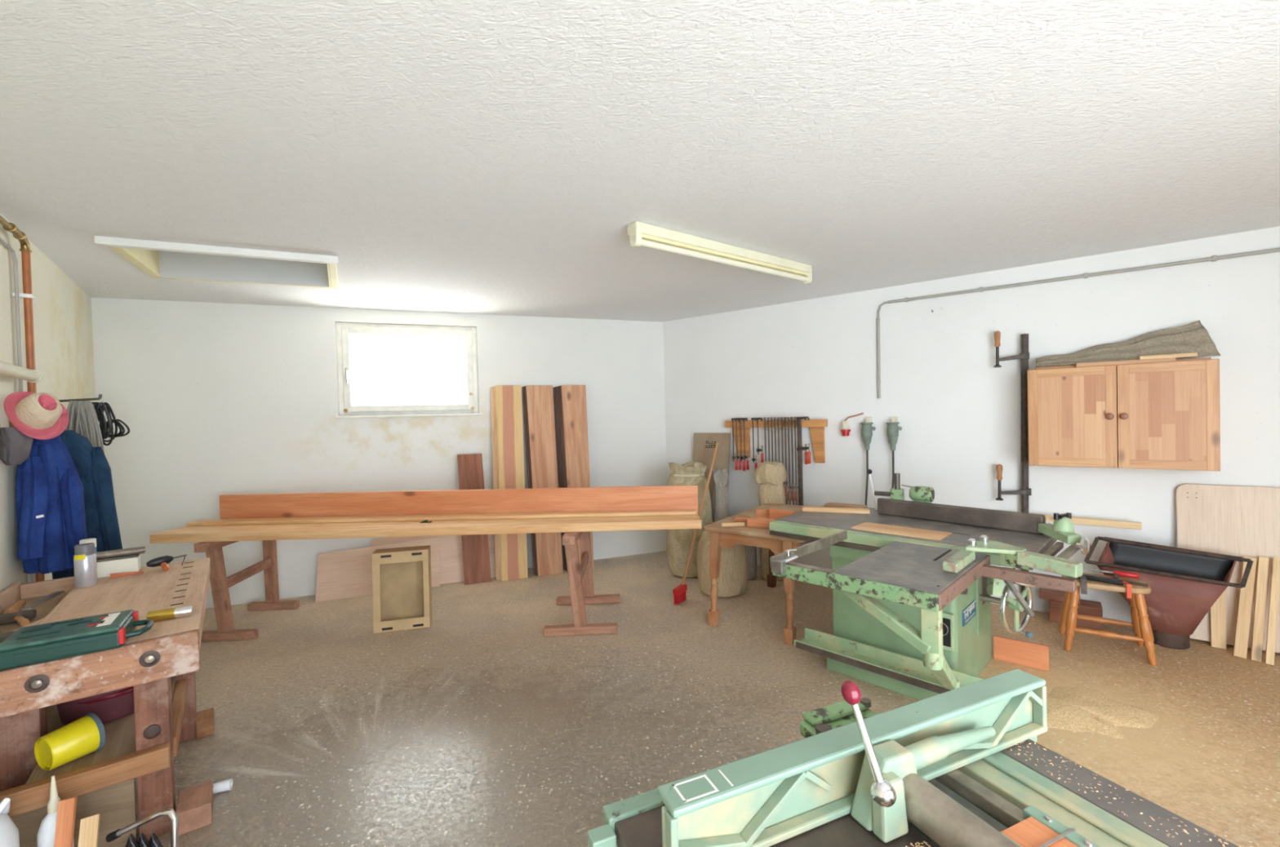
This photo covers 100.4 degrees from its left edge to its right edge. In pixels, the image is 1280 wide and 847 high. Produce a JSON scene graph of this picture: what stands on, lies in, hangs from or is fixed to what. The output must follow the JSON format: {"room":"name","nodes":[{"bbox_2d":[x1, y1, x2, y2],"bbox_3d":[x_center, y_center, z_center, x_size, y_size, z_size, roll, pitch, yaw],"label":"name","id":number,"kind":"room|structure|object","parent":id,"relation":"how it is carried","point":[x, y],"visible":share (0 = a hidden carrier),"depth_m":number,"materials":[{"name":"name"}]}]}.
{"room":"woodworking shop","nodes":[
{"label":"woodworking shop","id":0,"kind":"room"},
{"bbox_2d":[0,213,95,592],"bbox_3d":[-2.579,0.271,1.669,0.320,2.838,7.300,-2,1,-38],"label":"wall","id":1,"kind":"structure","parent":0,"point":[62,313],"depth_m":3.17,"materials":[{"name":"paint"}]},
{"bbox_2d":[0,237,31,583],"bbox_3d":[-3.086,0.313,2.618,0.019,2.452,0.422,-2,1,-37],"label":"pipe","id":2,"kind":"object","parent":1,"relation":"attached to","point":[13,253],"visible":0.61,"depth_m":2.77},
{"bbox_2d":[0,426,32,465],"bbox_3d":[-2.987,0.107,2.541,0.108,0.180,0.139,-2,1,-27],"label":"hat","id":3,"kind":"object","parent":1,"relation":"hanging from","point":[15,446],"visible":0.97,"depth_m":2.51,"materials":[{"name":"fabric"}]},
{"bbox_2d":[0,360,43,382],"bbox_3d":[-2.837,-0.249,2.357,0.068,0.066,1.100,-2,1,-38],"label":"pipe","id":4,"kind":"object","parent":1,"relation":"attached to","point":[6,369],"visible":1,"depth_m":2.54,"materials":[{"name":"plastic"}]},
{"bbox_2d":[0,215,44,582],"bbox_3d":[-3.022,0.325,2.578,0.072,2.625,0.681,-2,1,-38],"label":"pipe","id":5,"kind":"object","parent":1,"relation":"attached to","point":[27,295],"visible":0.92,"depth_m":2.81,"materials":[{"name":"metal"}]},
{"bbox_2d":[3,391,68,439],"bbox_3d":[-2.977,-0.040,2.634,0.195,0.241,0.196,-2,1,-32],"label":"sun hat","id":6,"kind":"object","parent":1,"relation":"hanging from","point":[25,411],"visible":1,"depth_m":2.60,"materials":[{"name":"pink fabric"}]},
{"bbox_2d":[58,394,102,402],"bbox_3d":[-3.641,-0.164,3.466,0.213,0.054,0.016,-2,1,-38],"label":"wall hook","id":7,"kind":"object","parent":1,"relation":"attached to","point":[100,397],"visible":0.8,"depth_m":3.48,"materials":[{"name":"metal"}]},
{"bbox_2d":[65,400,104,453],"bbox_3d":[-3.583,0.122,3.423,0.190,0.536,0.125,-2,1,-35],"label":"cable","id":8,"kind":"object","parent":7,"relation":"hanging from","point":[82,415],"visible":0.52,"depth_m":3.42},
{"bbox_2d":[88,402,129,445],"bbox_3d":[-3.615,0.004,3.592,0.173,0.295,0.220,-1,1,0],"label":"cable","id":9,"kind":"object","parent":7,"relation":"hanging from","point":[104,426],"visible":0.68,"depth_m":3.58,"materials":[{"name":"black plastic"}]},
{"bbox_3d":[-3.244,-0.016,2.819,0.260,0.072,0.288,-1,1,0],"label":"hook rail","id":10,"kind":"object","parent":1,"relation":"attached to","visible":0},
{"bbox_2d":[16,435,87,574],"bbox_3d":[-3.049,0.396,2.770,0.244,0.720,0.269,-2,1,-43],"label":"jacket","id":11,"kind":"object","parent":10,"relation":"hanging from","point":[51,517],"visible":0.77,"depth_m":2.70,"materials":[{"name":"fabric"}]},
{"bbox_2d":[51,430,122,579],"bbox_3d":[-3.167,0.485,3.037,0.318,0.900,0.178,-2,1,-43],"label":"jacket","id":12,"kind":"object","parent":10,"relation":"hanging from","point":[91,464],"visible":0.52,"depth_m":3.02,"materials":[{"name":"fabric"}]},
{"bbox_2d":[91,297,666,608],"bbox_3d":[-2.126,0.203,5.505,6.000,2.838,0.320,-2,1,-21],"label":"wall","id":13,"kind":"structure","parent":0,"point":[214,400],"depth_m":4.93,"materials":[{"name":"white paint"}]},
{"bbox_2d":[334,322,482,418],"bbox_3d":[-2.291,-0.525,5.332,1.340,0.917,0.158,-2,1,-21],"label":"window","id":14,"kind":"structure","parent":13,"relation":"in","point":[344,330],"depth_m":5.28,"materials":[{"name":"paint"}]},
{"bbox_2d":[0,0,1279,342],"bbox_3d":[1.120,-1.217,2.683,12.900,0.120,9.000,-1,1,0],"label":"ceiling","id":15,"kind":"structure","parent":0,"point":[472,157],"depth_m":2.09,"materials":[{"name":"paint"}]},
{"bbox_2d":[93,235,337,288],"bbox_3d":[-2.723,-1.237,3.632,1.249,0.415,0.901,-2,1,-24],"label":"attic hatch","id":16,"kind":"object","parent":15,"relation":"attached to","point":[157,259],"visible":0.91,"depth_m":3.84,"materials":[{"name":"white paint"}]},
{"bbox_2d":[626,221,812,284],"bbox_3d":[0.604,-1.087,3.503,1.640,0.134,0.090,-2,1,-37],"label":"lamp","id":17,"kind":"object","parent":15,"relation":"attached to","point":[642,234],"visible":1,"depth_m":3.36,"materials":[{"name":"beige plastic"}]},
{"bbox_2d":[119,551,1279,846],"bbox_3d":[1.192,1.630,2.725,12.900,0.200,9.000,-1,1,0],"label":"floor","id":18,"kind":"structure","parent":0,"point":[475,727],"depth_m":2.89,"materials":[{"name":"concrete"}]},
{"bbox_2d":[0,798,19,846],"bbox_3d":[-2.085,1.403,1.650,0.220,0.449,0.220,-1,1,0],"label":"canister","id":19,"kind":"object","parent":18,"relation":"on","point":[9,832],"visible":1,"depth_m":1.69,"materials":[{"name":"white plastic"}]},
{"bbox_2d":[36,775,74,846],"bbox_3d":[-1.997,1.413,1.824,0.084,0.419,0.084,-1,1,0],"label":"glue bottle","id":20,"kind":"object","parent":18,"relation":"on","point":[46,832],"visible":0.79,"depth_m":1.80,"materials":[{"name":"white plastic"}]},
{"bbox_2d":[53,796,77,846],"bbox_3d":[-1.893,1.441,1.747,0.040,0.363,0.129,-2,1,-27],"label":"wood strip","id":21,"kind":"object","parent":18,"relation":"on","point":[66,811],"visible":1,"depth_m":1.77,"materials":[{"name":"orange wood"}]},
{"bbox_2d":[10,778,137,846],"bbox_3d":[-2.172,1.476,1.973,0.478,0.300,0.020,-2,1,-24],"label":"plywood offcut","id":22,"kind":"object","parent":18,"relation":"on","point":[116,806],"visible":0.25,"depth_m":2.02,"materials":[{"name":"brown wood"}]},
{"bbox_2d":[78,813,100,846],"bbox_3d":[-1.845,1.485,1.777,0.045,0.276,0.156,-2,1,-33],"label":"wood strip","id":23,"kind":"object","parent":18,"relation":"on","point":[90,826],"visible":1,"depth_m":1.81,"materials":[{"name":"brown wood"}]},
{"bbox_2d":[0,557,214,840],"bbox_3d":[-2.319,1.194,2.285,0.755,0.862,1.408,-2,1,-38],"label":"workbench","id":24,"kind":"object","parent":18,"relation":"on","point":[161,664],"depth_m":2.06,"materials":[{"name":"wood"}]},
{"bbox_2d":[0,609,36,626],"bbox_3d":[-2.595,0.818,2.203,0.123,0.055,0.284,-2,1,-44],"label":"hammer","id":25,"kind":"object","parent":24,"relation":"on","point":[22,618],"visible":0.98,"depth_m":2.27,"materials":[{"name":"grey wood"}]},
{"bbox_2d":[0,576,75,631],"bbox_3d":[-2.634,0.824,2.145,0.843,0.102,1.221,-1,1,0],"label":"tray","id":26,"kind":"object","parent":24,"relation":"on","point":[61,607],"depth_m":2.49,"materials":[{"name":"wood"}]},
{"bbox_2d":[21,591,64,610],"bbox_3d":[-2.642,0.783,2.366,0.030,0.021,0.304,-2,1,-29],"label":"file","id":27,"kind":"object","parent":24,"relation":"on","point":[53,595],"visible":1,"depth_m":2.34,"materials":[{"name":"metal"}]},
{"bbox_2d":[34,713,105,771],"bbox_3d":[-2.148,1.202,2.010,0.150,0.150,0.144,-1,1,19],"label":"canister","id":28,"kind":"object","parent":24,"relation":"on","point":[82,737],"visible":1,"depth_m":1.98,"materials":[{"name":"plastic"}]},
{"bbox_2d":[0,609,154,671],"bbox_3d":[-1.937,0.731,1.834,0.392,0.079,0.224,-2,1,-34],"label":"tool case","id":29,"kind":"object","parent":24,"relation":"on","point":[51,642],"visible":1,"depth_m":1.78,"materials":[{"name":"green plastic"}]},
{"bbox_2d":[73,542,97,588],"bbox_3d":[-2.657,0.679,2.556,0.077,0.199,0.077,-1,1,0],"label":"spray can","id":30,"kind":"object","parent":24,"relation":"on","point":[85,564],"visible":1,"depth_m":2.53,"materials":[{"name":"silver metal"}]},
{"bbox_2d":[56,686,134,725],"bbox_3d":[-2.360,1.191,2.392,0.368,0.175,0.400,-1,1,0],"label":"tub","id":31,"kind":"object","parent":24,"relation":"on","point":[108,707],"visible":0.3,"depth_m":2.25,"materials":[{"name":"red plastic"}]},
{"bbox_2d":[25,676,176,784],"bbox_3d":[-2.408,1.292,2.303,0.580,0.020,0.980,-2,1,-38],"label":"shelf","id":32,"kind":"object","parent":24,"relation":"attached to","point":[118,756],"depth_m":2.03,"materials":[{"name":"brown wood"}]},
{"bbox_2d":[96,554,141,578],"bbox_3d":[-2.694,0.730,2.761,0.160,0.093,0.106,-2,1,-38],"label":"tin box","id":33,"kind":"object","parent":24,"relation":"on","point":[131,563],"visible":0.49,"depth_m":2.72,"materials":[{"name":"metal"}]},
{"bbox_2d":[95,546,146,559],"bbox_3d":[-2.676,0.664,2.733,0.215,0.036,0.036,-2,1,-38],"label":"tube","id":34,"kind":"object","parent":33,"relation":"on","point":[126,552],"visible":0.82,"depth_m":2.73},
{"bbox_2d":[146,555,186,571],"bbox_3d":[-2.513,0.735,2.835,0.108,0.068,0.142,-1,1,0],"label":"drill","id":35,"kind":"object","parent":24,"relation":"on","point":[162,562],"visible":1,"depth_m":2.79,"materials":[{"name":"black metal"}]},
{"bbox_2d":[146,605,193,622],"bbox_3d":[-1.835,0.744,2.085,0.138,0.042,0.042,-2,1,-29],"label":"tube","id":36,"kind":"object","parent":24,"relation":"on","point":[171,613],"visible":0.88,"depth_m":2.07,"materials":[{"name":"gold metal"}]},
{"bbox_2d":[105,808,178,846],"bbox_3d":[-1.768,1.497,1.902,0.251,0.225,0.042,-1,1,0],"label":"frame","id":37,"kind":"object","parent":18,"relation":"on","point":[171,814],"visible":1,"depth_m":1.90,"materials":[{"name":"silver metal"}]},
{"bbox_2d":[125,833,163,846],"bbox_3d":[-1.740,1.529,1.870,0.174,0.165,0.036,-1,1,0],"label":"cable loop","id":38,"kind":"object","parent":18,"relation":"on","point":[143,841],"visible":1,"depth_m":1.86,"materials":[{"name":"black plastic"}]},
{"bbox_2d":[213,778,232,794],"bbox_3d":[-1.826,1.590,2.337,0.060,0.044,0.044,-2,1,-23],"label":"pipe stub","id":39,"kind":"object","parent":18,"relation":"on","point":[224,786],"visible":0.98,"depth_m":2.33,"materials":[{"name":"white plastic"}]},
{"bbox_2d":[194,540,299,642],"bbox_3d":[-3.142,1.238,4.283,0.404,0.753,0.830,-2,1,-8],"label":"trestle","id":40,"kind":"object","parent":18,"relation":"on","point":[220,584],"visible":0.84,"depth_m":4.00,"materials":[{"name":"brown wood"}]},
{"bbox_2d":[169,513,697,530],"bbox_3d":[-1.563,0.791,4.137,4.026,0.065,0.150,-1,1,0],"label":"board","id":41,"kind":"object","parent":40,"relation":"on","point":[338,524],"visible":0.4,"depth_m":4.11,"materials":[{"name":"brown wood"}]},
{"bbox_2d":[315,537,440,602],"bbox_3d":[-2.448,1.362,5.027,1.050,0.449,0.151,-2,1,-21],"label":"plywood sheet","id":42,"kind":"object","parent":18,"relation":"on","point":[346,574],"visible":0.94,"depth_m":4.94,"materials":[{"name":"wood"}]},
{"bbox_2d":[372,545,432,633],"bbox_3d":[-1.849,1.284,4.162,0.400,0.597,0.177,-2,1,-14],"label":"wooden frame","id":43,"kind":"object","parent":18,"relation":"on","point":[402,586],"visible":1,"depth_m":4.19,"materials":[{"name":"beige"}]},
{"bbox_2d":[371,534,495,584],"bbox_3d":[-1.971,1.324,5.275,1.260,0.494,0.151,-2,1,-21],"label":"plywood sheet","id":44,"kind":"object","parent":18,"relation":"on","point":[451,548],"visible":0.31,"depth_m":5.30,"materials":[{"name":"wood"}]},
{"bbox_2d":[457,453,491,585],"bbox_3d":[-1.649,0.935,5.305,0.275,1.254,0.222,-2,1,-21],"label":"board","id":45,"kind":"object","parent":18,"relation":"on","point":[476,557],"visible":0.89,"depth_m":5.28,"materials":[{"name":"wood"}]},
{"bbox_2d":[490,386,497,580],"bbox_3d":[-1.374,0.586,5.466,0.280,1.932,0.272,-2,1,-21],"label":"plank","id":46,"kind":"object","parent":18,"relation":"on","point":[491,390],"visible":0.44,"depth_m":5.44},
{"bbox_2d":[492,386,499,580],"bbox_3d":[-1.350,0.584,5.448,0.280,1.936,0.272,-2,1,-21],"label":"plank","id":47,"kind":"object","parent":18,"relation":"on","point":[493,388],"visible":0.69,"depth_m":5.42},
{"bbox_2d":[494,386,501,581],"bbox_3d":[-1.326,0.582,5.430,0.280,1.940,0.272,-2,1,-21],"label":"plank","id":48,"kind":"object","parent":18,"relation":"on","point":[495,403],"visible":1,"depth_m":5.40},
{"bbox_2d":[496,385,528,582],"bbox_3d":[-1.302,0.579,5.412,0.280,1.944,0.272,-2,1,-21],"label":"plank","id":49,"kind":"object","parent":18,"relation":"on","point":[513,551],"visible":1,"depth_m":5.42,"materials":[{"name":"wood"}]},
{"bbox_2d":[522,386,535,575],"bbox_3d":[-1.045,0.574,5.588,0.280,1.936,0.282,-2,1,-21],"label":"plank","id":50,"kind":"object","parent":18,"relation":"on","point":[523,395],"visible":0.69,"depth_m":5.56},
{"bbox_2d":[524,386,537,576],"bbox_3d":[-1.021,0.572,5.570,0.280,1.940,0.282,-2,1,-21],"label":"plank","id":51,"kind":"object","parent":18,"relation":"on","point":[525,390],"visible":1,"depth_m":5.54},
{"bbox_2d":[525,385,563,576],"bbox_3d":[-0.997,0.570,5.552,0.280,1.944,0.282,-2,1,-21],"label":"plank","id":52,"kind":"object","parent":18,"relation":"on","point":[540,398],"visible":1,"depth_m":5.57,"materials":[{"name":"wood"}]},
{"bbox_2d":[553,387,565,570],"bbox_3d":[-0.750,0.569,5.728,0.265,1.928,0.232,-2,1,-21],"label":"plank","id":53,"kind":"object","parent":18,"relation":"on","point":[554,393],"visible":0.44,"depth_m":5.70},
{"bbox_2d":[555,386,567,570],"bbox_3d":[-0.726,0.567,5.710,0.265,1.932,0.232,-2,1,-21],"label":"plank","id":54,"kind":"object","parent":18,"relation":"on","point":[556,388],"visible":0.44,"depth_m":5.69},
{"bbox_2d":[557,386,564,488],"bbox_3d":[-0.702,0.564,5.692,0.265,1.936,0.232,-2,1,-21],"label":"plank","id":55,"kind":"object","parent":18,"relation":"on","point":[558,394],"visible":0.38,"depth_m":5.67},
{"bbox_2d":[559,386,567,488],"bbox_3d":[-0.678,0.562,5.674,0.265,1.940,0.232,-2,1,-21],"label":"plank","id":56,"kind":"object","parent":18,"relation":"on","point":[560,388],"visible":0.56,"depth_m":5.66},
{"bbox_2d":[560,385,594,568],"bbox_3d":[-0.654,0.559,5.656,0.265,1.944,0.232,-2,1,-21],"label":"plank","id":57,"kind":"object","parent":18,"relation":"on","point":[573,397],"visible":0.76,"depth_m":5.68,"materials":[{"name":"wood"}]},
{"bbox_2d":[543,532,620,636],"bbox_3d":[-0.448,1.171,4.213,0.547,0.753,0.833,-1,1,0],"label":"trestle","id":58,"kind":"object","parent":18,"relation":"on","point":[580,576],"visible":0.9,"depth_m":3.92,"materials":[{"name":"brown wood"}]},
{"bbox_2d":[150,516,702,543],"bbox_3d":[-1.563,0.793,3.984,4.036,0.065,0.145,-1,1,0],"label":"board","id":59,"kind":"object","parent":58,"relation":"on","point":[681,522],"visible":1,"depth_m":3.92,"materials":[{"name":"brown wood"}]},
{"bbox_3d":[-1.561,0.788,4.364,4.040,0.063,0.325,-1,1,0],"label":"board","id":60,"kind":"object","parent":58,"relation":"on","visible":0},
{"bbox_2d":[186,509,696,526],"bbox_3d":[-1.567,0.743,4.234,4.012,0.025,0.140,-1,1,1],"label":"board","id":61,"kind":"object","parent":60,"relation":"on","point":[690,512],"visible":1,"depth_m":4.18,"materials":[{"name":"brown wood"}]},
{"bbox_2d":[219,484,697,519],"bbox_3d":[-1.492,0.646,4.315,3.908,0.214,0.030,-1,1,2],"label":"board","id":62,"kind":"object","parent":60,"relation":"on","point":[652,497],"visible":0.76,"depth_m":4.30,"materials":[{"name":"orange wood"}]},
{"bbox_2d":[666,461,713,577],"bbox_3d":[0.494,0.945,5.345,0.478,1.121,0.401,-1,1,0],"label":"plastic sack","id":63,"kind":"object","parent":18,"relation":"on","point":[678,543],"visible":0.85,"depth_m":5.20,"materials":[{"name":"plastic"}]},
{"bbox_2d":[672,442,719,604],"bbox_3d":[0.511,0.852,4.790,0.063,1.325,0.803,-1,1,37],"label":"broom","id":64,"kind":"object","parent":18,"relation":"on","point":[679,593],"visible":1,"depth_m":4.68,"materials":[{"name":"brown wood"}]},
{"bbox_2d":[692,433,730,512],"bbox_3d":[0.747,0.800,5.778,0.455,1.389,0.210,-1,1,38],"label":"panel","id":65,"kind":"object","parent":18,"relation":"on","point":[704,444],"visible":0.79,"depth_m":5.80,"materials":[{"name":"brown"}]},
{"bbox_2d":[711,468,729,522],"bbox_3d":[0.822,0.979,5.436,0.187,1.033,0.153,-1,1,0],"label":"crumpled bag","id":66,"kind":"object","parent":18,"relation":"on","point":[720,498],"visible":0.63,"depth_m":5.38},
{"bbox_2d":[697,530,747,597],"bbox_3d":[0.731,1.205,4.759,0.446,0.607,0.377,-1,1,0],"label":"burlap sack","id":67,"kind":"object","parent":18,"relation":"on","point":[732,580],"visible":0.6,"depth_m":4.62,"materials":[{"name":"fabric"}]},
{"bbox_2d":[745,545,756,580],"bbox_3d":[1.001,1.207,5.178,0.256,0.577,0.218,-1,1,0],"label":"woven sack","id":68,"kind":"object","parent":18,"relation":"on","point":[751,552],"visible":0.2,"depth_m":5.09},
{"bbox_2d":[703,503,811,645],"bbox_3d":[1.151,1.118,4.272,0.780,0.778,1.220,-1,1,37],"label":"table","id":69,"kind":"object","parent":18,"relation":"on","point":[720,536],"depth_m":3.96,"materials":[{"name":"brown wood"}]},
{"bbox_2d":[746,516,775,528],"bbox_3d":[0.916,0.734,3.948,0.220,0.055,0.100,-1,1,30],"label":"wood block","id":70,"kind":"object","parent":69,"relation":"on","point":[762,522],"visible":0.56,"depth_m":3.93,"materials":[{"name":"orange wood"}]},
{"bbox_2d":[769,508,795,519],"bbox_3d":[1.079,0.706,4.049,0.035,0.100,0.200,-2,1,-45],"label":"wood block","id":71,"kind":"object","parent":69,"relation":"on","point":[775,513],"visible":0.51,"depth_m":4.05,"materials":[{"name":"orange wood"}]},
{"bbox_2d":[755,461,786,581],"bbox_3d":[1.259,0.925,5.109,0.268,1.130,0.262,-1,1,40],"label":"sack","id":72,"kind":"object","parent":18,"relation":"on","point":[771,476],"visible":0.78,"depth_m":5.03,"materials":[{"name":"fabric"}]},
{"bbox_2d":[587,669,1238,846],"bbox_3d":[0.556,1.020,0.878,1.076,1.103,0.816,-2,1,-26],"label":"planer","id":73,"kind":"object","parent":18,"relation":"on","point":[939,771],"visible":1,"depth_m":0.97,"materials":[{"name":"green metal"}]},
{"bbox_2d":[1008,741,1227,846],"bbox_3d":[0.935,0.713,0.956,0.089,0.002,0.504,-2,1,-23],"label":"wood shavings","id":74,"kind":"object","parent":73,"relation":"on","point":[1223,845],"visible":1,"depth_m":1.03,"materials":[{"name":"brown wood"}]},
{"bbox_2d":[768,469,1090,700],"bbox_3d":[1.476,0.942,3.083,1.857,1.147,1.709,-2,1,-45],"label":"machine","id":75,"kind":"object","parent":18,"relation":"on","point":[912,608],"depth_m":2.96,"materials":[{"name":"metal"}]},
{"bbox_2d":[824,502,867,508],"bbox_3d":[1.597,0.639,4.145,0.292,0.016,0.120,-1,1,40],"label":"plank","id":76,"kind":"object","parent":75,"relation":"on","point":[828,504],"visible":0.88,"depth_m":4.13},
{"bbox_2d":[942,617,951,647],"bbox_3d":[1.625,1.126,2.901,0.007,0.150,0.114,-2,1,-44],"label":"switch plate","id":77,"kind":"object","parent":75,"relation":"attached to","point":[946,621],"depth_m":2.87,"materials":[{"name":"black plastic"}]},
{"bbox_2d":[993,330,1031,612],"bbox_3d":[2.916,0.367,4.171,0.234,2.195,0.058,-1,1,31],"label":"clamp","id":78,"kind":"object","parent":18,"relation":"on","point":[1024,356],"visible":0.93,"depth_m":4.13,"materials":[{"name":"metal"}]},
{"bbox_2d":[993,635,1048,671],"bbox_3d":[2.352,1.417,3.297,0.278,0.148,0.018,-1,1,38],"label":"board","id":79,"kind":"object","parent":18,"relation":"on","point":[1034,655],"visible":1,"depth_m":3.29,"materials":[{"name":"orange wood"}]},
{"bbox_2d":[1039,587,1102,630],"bbox_3d":[3.178,1.361,3.947,0.360,0.199,0.170,-1,1,38],"label":"crate","id":80,"kind":"object","parent":18,"relation":"on","point":[1055,597],"visible":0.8,"depth_m":3.92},
{"bbox_2d":[1046,686,1159,739],"bbox_3d":[2.272,1.492,2.796,0.811,0.024,0.528,-1,1,0],"label":"heap","id":81,"kind":"object","parent":18,"relation":"on","point":[1074,709],"visible":0.77,"depth_m":2.74,"materials":[{"name":"wood"}]},
{"bbox_2d":[1058,573,1156,666],"bbox_3d":[3.035,1.244,3.492,0.439,0.462,0.344,-1,1,33],"label":"stool","id":82,"kind":"object","parent":18,"relation":"on","point":[1142,628],"visible":0.89,"depth_m":3.44,"materials":[{"name":"brown wood"}]},
{"bbox_2d":[1067,573,1131,599],"bbox_3d":[2.920,1.037,3.403,0.136,0.099,0.319,-2,1,-44],"label":"clamp","id":83,"kind":"object","parent":82,"relation":"attached to","point":[1084,577],"visible":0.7,"depth_m":3.40,"materials":[{"name":"plastic"}]},
{"bbox_2d":[1092,568,1148,586],"bbox_3d":[3.050,0.987,3.497,0.128,0.047,0.412,-2,1,-43],"label":"clamp","id":84,"kind":"object","parent":82,"relation":"on","point":[1116,574],"visible":0.67,"depth_m":3.44,"materials":[{"name":"metal"}]},
{"bbox_2d":[1084,536,1253,649],"bbox_3d":[3.460,1.127,3.527,0.815,0.667,0.286,-1,1,38],"label":"wheelbarrow","id":85,"kind":"object","parent":18,"relation":"on","point":[1184,584],"visible":0.94,"depth_m":3.46,"materials":[{"name":"metal"}]},
{"bbox_2d":[1151,630,1190,649],"bbox_3d":[3.506,1.405,3.544,0.213,0.108,0.213,-1,1,0],"label":"outlet","id":86,"kind":"object","parent":85,"relation":"attached to","point":[1172,639],"depth_m":3.46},
{"bbox_2d":[1103,675,1279,776],"bbox_3d":[3.135,1.482,2.449,0.882,0.005,1.356,-1,1,0],"label":"wood shavings","id":87,"kind":"object","parent":18,"relation":"on","point":[1135,695],"visible":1,"depth_m":2.71,"materials":[{"name":"brown wood"}]},
{"bbox_2d":[1209,590,1226,649],"bbox_3d":[3.761,1.194,3.473,0.073,0.521,0.068,-1,1,38],"label":"strip","id":88,"kind":"object","parent":18,"relation":"on","point":[1218,611],"visible":0.51,"depth_m":3.46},
{"bbox_2d":[1175,484,1279,653],"bbox_3d":[4.044,0.916,3.321,0.995,1.025,0.105,-1,1,38],"label":"plywood sheet","id":89,"kind":"object","parent":18,"relation":"on","point":[1237,521],"visible":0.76,"depth_m":3.46,"materials":[{"name":"brown wood"}]},
{"bbox_2d":[1232,556,1257,658],"bbox_3d":[3.806,1.154,3.358,0.211,0.609,0.056,-2,1,-26],"label":"strip","id":90,"kind":"object","parent":18,"relation":"on","point":[1246,594],"visible":1,"depth_m":3.35,"materials":[{"name":"wood"}]},
{"bbox_2d":[1250,556,1269,662],"bbox_3d":[3.845,1.149,3.311,0.214,0.617,0.044,-2,1,-30],"label":"strip","id":91,"kind":"object","parent":18,"relation":"on","point":[1263,562],"visible":1,"depth_m":3.31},
{"bbox_2d":[1264,558,1279,666],"bbox_3d":[3.879,1.147,3.269,0.226,0.619,0.037,-2,1,-31],"label":"strip","id":92,"kind":"object","parent":18,"relation":"on","point":[1275,572],"visible":1,"depth_m":3.26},
{"bbox_2d":[662,226,1279,622],"bbox_3d":[3.567,0.082,3.950,8.600,2.838,0.320,-1,1,38],"label":"wall","id":93,"kind":"structure","parent":0,"point":[957,413],"depth_m":4.37,"materials":[{"name":"paint"}]},
{"bbox_2d":[724,419,827,463],"bbox_3d":[1.360,0.174,5.390,1.065,0.422,0.098,-1,1,38],"label":"rack","id":94,"kind":"object","parent":93,"relation":"attached to","point":[816,426],"visible":0.84,"depth_m":5.24,"materials":[{"name":"brown wood"}]},
{"bbox_2d":[783,417,787,504],"bbox_3d":[1.427,0.411,5.225,0.028,0.950,0.094,-1,1,18],"label":"clamp","id":95,"kind":"object","parent":94,"relation":"hanging from","point":[784,418],"visible":0.94,"depth_m":5.25,"materials":[{"name":"metal"}]},
{"bbox_2d":[786,417,791,504],"bbox_3d":[1.454,0.421,5.205,0.028,0.970,0.094,-1,1,18],"label":"clamp","id":96,"kind":"object","parent":94,"relation":"hanging from","point":[788,418],"visible":0.98,"depth_m":5.22,"materials":[{"name":"metal"}]},
{"bbox_2d":[790,417,794,505],"bbox_3d":[1.479,0.401,5.185,0.028,0.930,0.094,-1,1,18],"label":"clamp","id":97,"kind":"object","parent":94,"relation":"hanging from","point":[791,418],"visible":0.99,"depth_m":5.20,"materials":[{"name":"metal"}]},
{"bbox_2d":[793,417,797,505],"bbox_3d":[1.506,0.410,5.164,0.028,0.950,0.094,-1,1,18],"label":"clamp","id":98,"kind":"object","parent":94,"relation":"hanging from","point":[794,418],"visible":0.98,"depth_m":5.18,"materials":[{"name":"metal"}]},
{"bbox_2d":[795,417,808,505],"bbox_3d":[1.570,0.409,5.155,0.104,0.950,0.029,-1,1,39],"label":"clamp","id":99,"kind":"object","parent":94,"relation":"hanging from","point":[797,418],"visible":0.89,"depth_m":5.17,"materials":[{"name":"metal"}]},
{"bbox_2d":[798,417,810,506],"bbox_3d":[1.581,0.409,5.103,0.109,0.950,0.029,-1,1,39],"label":"clamp","id":100,"kind":"object","parent":94,"relation":"hanging from","point":[801,448],"visible":0.98,"depth_m":5.12,"materials":[{"name":"metal"}]},
{"bbox_2d":[860,417,875,505],"bbox_3d":[2.078,0.702,4.852,0.120,1.523,0.116,-1,1,0],"label":"plug","id":101,"kind":"object","parent":93,"relation":"attached to","point":[867,429],"visible":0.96,"depth_m":4.82,"materials":[{"name":"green plastic"}]},
{"bbox_2d":[885,416,902,488],"bbox_3d":[2.250,0.700,4.720,0.120,1.523,0.116,-1,1,0],"label":"plug","id":102,"kind":"object","parent":93,"relation":"attached to","point":[893,428],"visible":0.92,"depth_m":4.69,"materials":[{"name":"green plastic"}]},
{"bbox_2d":[876,247,1279,398],"bbox_3d":[3.579,-0.680,3.694,3.653,0.869,0.029,-1,1,38],"label":"conduit","id":103,"kind":"object","parent":93,"relation":"attached to","point":[1214,258],"visible":1,"depth_m":4.00,"materials":[{"name":"metal"}]},
{"bbox_2d":[1040,514,1141,529],"bbox_3d":[3.179,0.714,3.948,0.776,0.056,0.030,-1,1,37],"label":"batten","id":104,"kind":"object","parent":93,"relation":"attached to","point":[1081,521],"visible":0.44,"depth_m":3.83,"materials":[{"name":"brown wood"}]},
{"bbox_2d":[1026,352,1220,471],"bbox_3d":[3.302,-0.075,3.715,0.966,0.750,0.366,-1,1,38],"label":"upper cabinet","id":105,"kind":"object","parent":93,"relation":"attached to","point":[1153,415],"depth_m":3.56,"materials":[{"name":"brown wood"}]},
{"bbox_2d":[1035,320,1221,367],"bbox_3d":[3.351,-0.554,3.728,0.946,0.255,0.190,-1,1,37],"label":"sheet","id":106,"kind":"object","parent":105,"relation":"on","point":[1193,337],"visible":0.93,"depth_m":3.64,"materials":[{"name":"wood"}]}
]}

